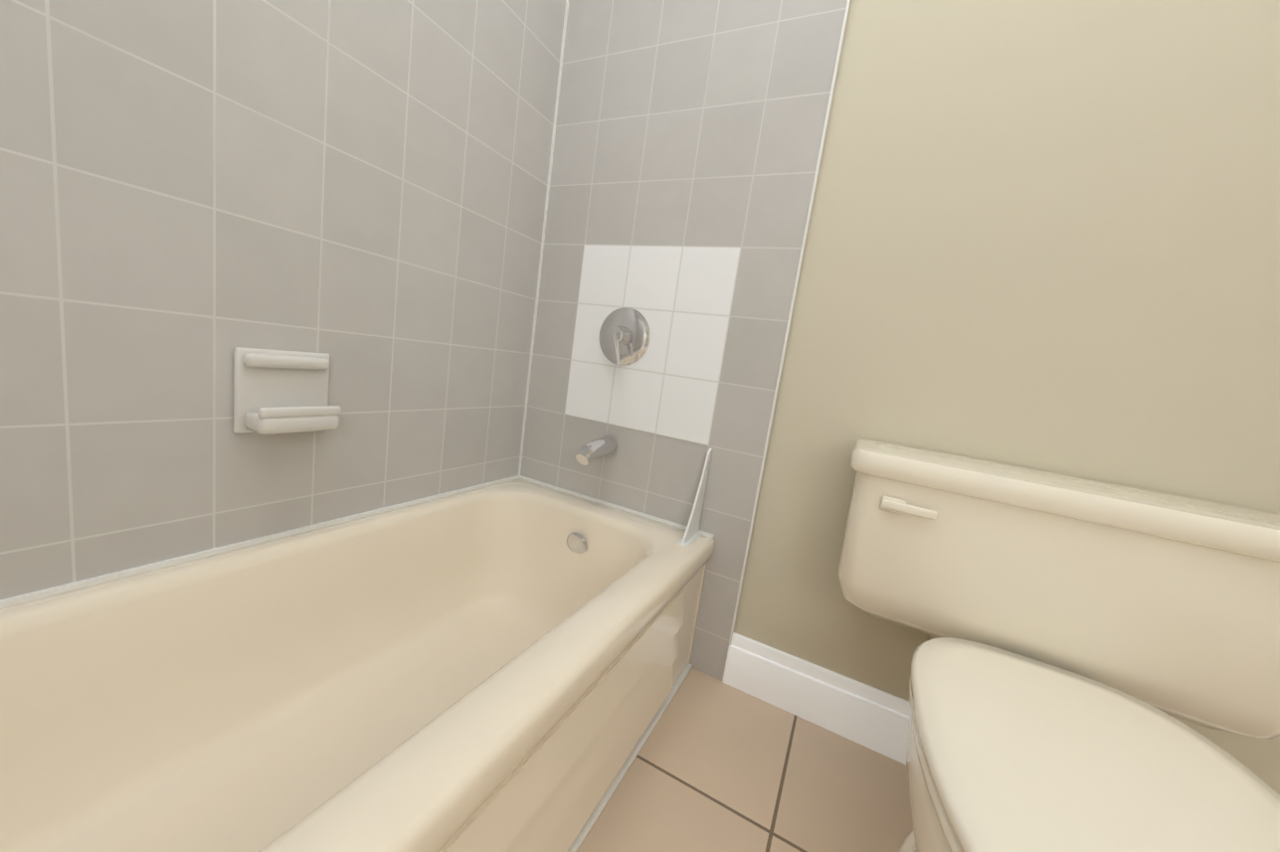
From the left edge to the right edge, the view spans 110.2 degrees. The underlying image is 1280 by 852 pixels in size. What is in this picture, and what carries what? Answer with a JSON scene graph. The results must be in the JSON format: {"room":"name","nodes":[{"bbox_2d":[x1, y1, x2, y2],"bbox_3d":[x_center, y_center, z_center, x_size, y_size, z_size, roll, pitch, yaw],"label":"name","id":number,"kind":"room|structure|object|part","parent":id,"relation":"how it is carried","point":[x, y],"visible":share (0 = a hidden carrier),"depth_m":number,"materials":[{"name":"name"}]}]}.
{"room":"bathroom","nodes":[
{"label":"bathroom","id":0,"kind":"room"},
{"bbox_2d":[576,668,913,851],"bbox_3d":[1.014,1.189,-0.976,5.290,0.060,3.570,12,9,25],"label":"floor","id":1,"kind":"structure","parent":0,"point":[717,766],"depth_m":0.95,"materials":[{"name":"tile"}]},
{"bbox_2d":[0,448,714,851],"bbox_3d":[-0.506,0.379,0.618,0.709,0.645,1.749,12,9,25],"label":"bathtub","id":2,"kind":"object","parent":1,"relation":"on","point":[501,667],"visible":1,"depth_m":0.77,"materials":[{"name":"beige ceramic"}]},
{"bbox_2d":[837,438,1279,851],"bbox_3d":[0.564,0.484,0.577,0.680,0.748,0.892,12,9,25],"label":"toilet","id":3,"kind":"object","parent":1,"relation":"on","point":[1081,645],"visible":1,"depth_m":0.68,"materials":[{"name":"beige ceramic"}]},
{"bbox_3d":[0.491,0.152,0.818,0.090,0.017,0.011,12,9,25],"label":"flush lever","id":4,"kind":"part","parent":3,"relation":"part of","materials":[{"name":"beige"}]},
{"bbox_3d":[0.735,0.287,0.843,0.650,0.295,0.218,12,9,25],"label":"tank","id":5,"kind":"part","parent":3,"relation":"part of","materials":[{"name":"beige ceramic"}]},
{"bbox_3d":[0.758,0.119,0.816,0.680,0.048,0.244,12,9,25],"label":"tank lid","id":6,"kind":"part","parent":3,"relation":"part of","materials":[{"name":"beige ceramic"}]},
{"bbox_3d":[0.523,0.427,0.467,0.398,0.024,0.666,12,9,25],"label":"seat lid","id":7,"kind":"part","parent":3,"relation":"part of","materials":[{"name":"beige plastic"}]},
{"bbox_2d":[732,0,1279,794],"bbox_3d":[0.810,-0.379,0.951,2.490,2.400,0.100,12,9,25],"label":"wall","id":8,"kind":"structure","parent":0,"point":[1041,235],"depth_m":0.91,"materials":[{"name":"beige paint"}]},
{"bbox_2d":[520,0,850,682],"bbox_3d":[0.049,-0.532,1.257,0.804,2.400,0.013,12,9,25],"label":"tiled wall","id":9,"kind":"structure","parent":8,"relation":"attached to","point":[690,122],"depth_m":1.21,"materials":[{"name":"grey tile"}]},
{"bbox_2d":[575,436,616,465],"bbox_3d":[-0.129,0.072,1.301,0.054,0.069,0.155,12,9,25],"label":"tub spout","id":10,"kind":"object","parent":9,"relation":"attached to","point":[588,453],"visible":1,"depth_m":1.27,"materials":[{"name":"silver metal"}]},
{"bbox_2d":[518,475,714,538],"bbox_3d":[-0.106,0.240,1.385,0.699,0.008,0.008,12,9,25],"label":"rim","id":11,"kind":"object","parent":9,"relation":"attached to","point":[617,506],"visible":1,"depth_m":1.37,"materials":[{"name":"white"}]},
{"bbox_2d":[564,244,740,445],"bbox_3d":[0.010,-0.249,1.294,0.486,0.525,0.002,12,9,25],"label":"wall tile","id":12,"kind":"structure","parent":9,"relation":"attached to","point":[679,299],"depth_m":1.27,"materials":[{"name":"white tile"}]},
{"bbox_2d":[598,307,649,365],"bbox_3d":[-0.064,-0.261,1.288,0.172,0.172,0.076,12,9,25],"label":"tub valve","id":13,"kind":"object","parent":12,"relation":"attached to","point":[624,338],"visible":1,"depth_m":1.29,"materials":[{"name":"silver metal"}]},
{"bbox_3d":[-0.068,-0.220,1.269,0.049,0.089,0.034,12,9,25],"label":"lever","id":14,"kind":"part","parent":13,"relation":"part of","materials":[{"name":"silver metal"}]},
{"bbox_2d":[723,644,909,764],"bbox_3d":[0.940,0.811,0.912,1.580,0.115,0.016,12,9,25],"label":"baseboard","id":15,"kind":"structure","parent":8,"relation":"attached to","point":[879,729],"depth_m":1.14,"materials":[{"name":"white wood"}]},
{"bbox_2d":[731,632,910,717],"bbox_3d":[0.952,0.738,0.904,1.580,0.035,0.010,12,9,25],"label":"cap","id":16,"kind":"object","parent":15,"relation":"on","point":[866,692],"visible":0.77,"depth_m":1.13,"materials":[{"name":"white wood"}]},
{"bbox_3d":[-1.109,-0.504,-0.042,0.100,2.400,3.570,12,9,25],"label":"wall","id":17,"kind":"structure","parent":0,"visible":0},
{"bbox_2d":[0,0,568,599],"bbox_3d":[-0.700,-0.548,0.649,0.016,2.400,1.765,12,9,25],"label":"tiled wall","id":18,"kind":"structure","parent":17,"relation":"attached to","point":[193,193],"depth_m":0.79,"materials":[{"name":"grey tile"}]},
{"bbox_2d":[0,475,519,607],"bbox_3d":[-0.807,0.233,0.756,0.008,0.008,1.744,12,9,25],"label":"rim","id":19,"kind":"object","parent":18,"relation":"attached to","point":[70,586],"visible":1,"depth_m":0.80,"materials":[{"name":"white"}]},
{"bbox_2d":[233,347,341,434],"bbox_3d":[-0.660,-0.062,0.852,0.074,0.156,0.156,12,9,25],"label":"soap dish","id":20,"kind":"object","parent":18,"relation":"attached to","point":[279,392],"visible":1,"depth_m":0.84,"materials":[{"name":"white ceramic"}]},
{"bbox_2d":[243,408,340,434],"bbox_3d":[-0.663,-0.010,0.857,0.065,0.035,0.136,12,9,25],"label":"tray","id":21,"kind":"object","parent":20,"relation":"on","point":[260,421],"depth_m":0.82,"materials":[{"name":"white ceramic"}]}
]}

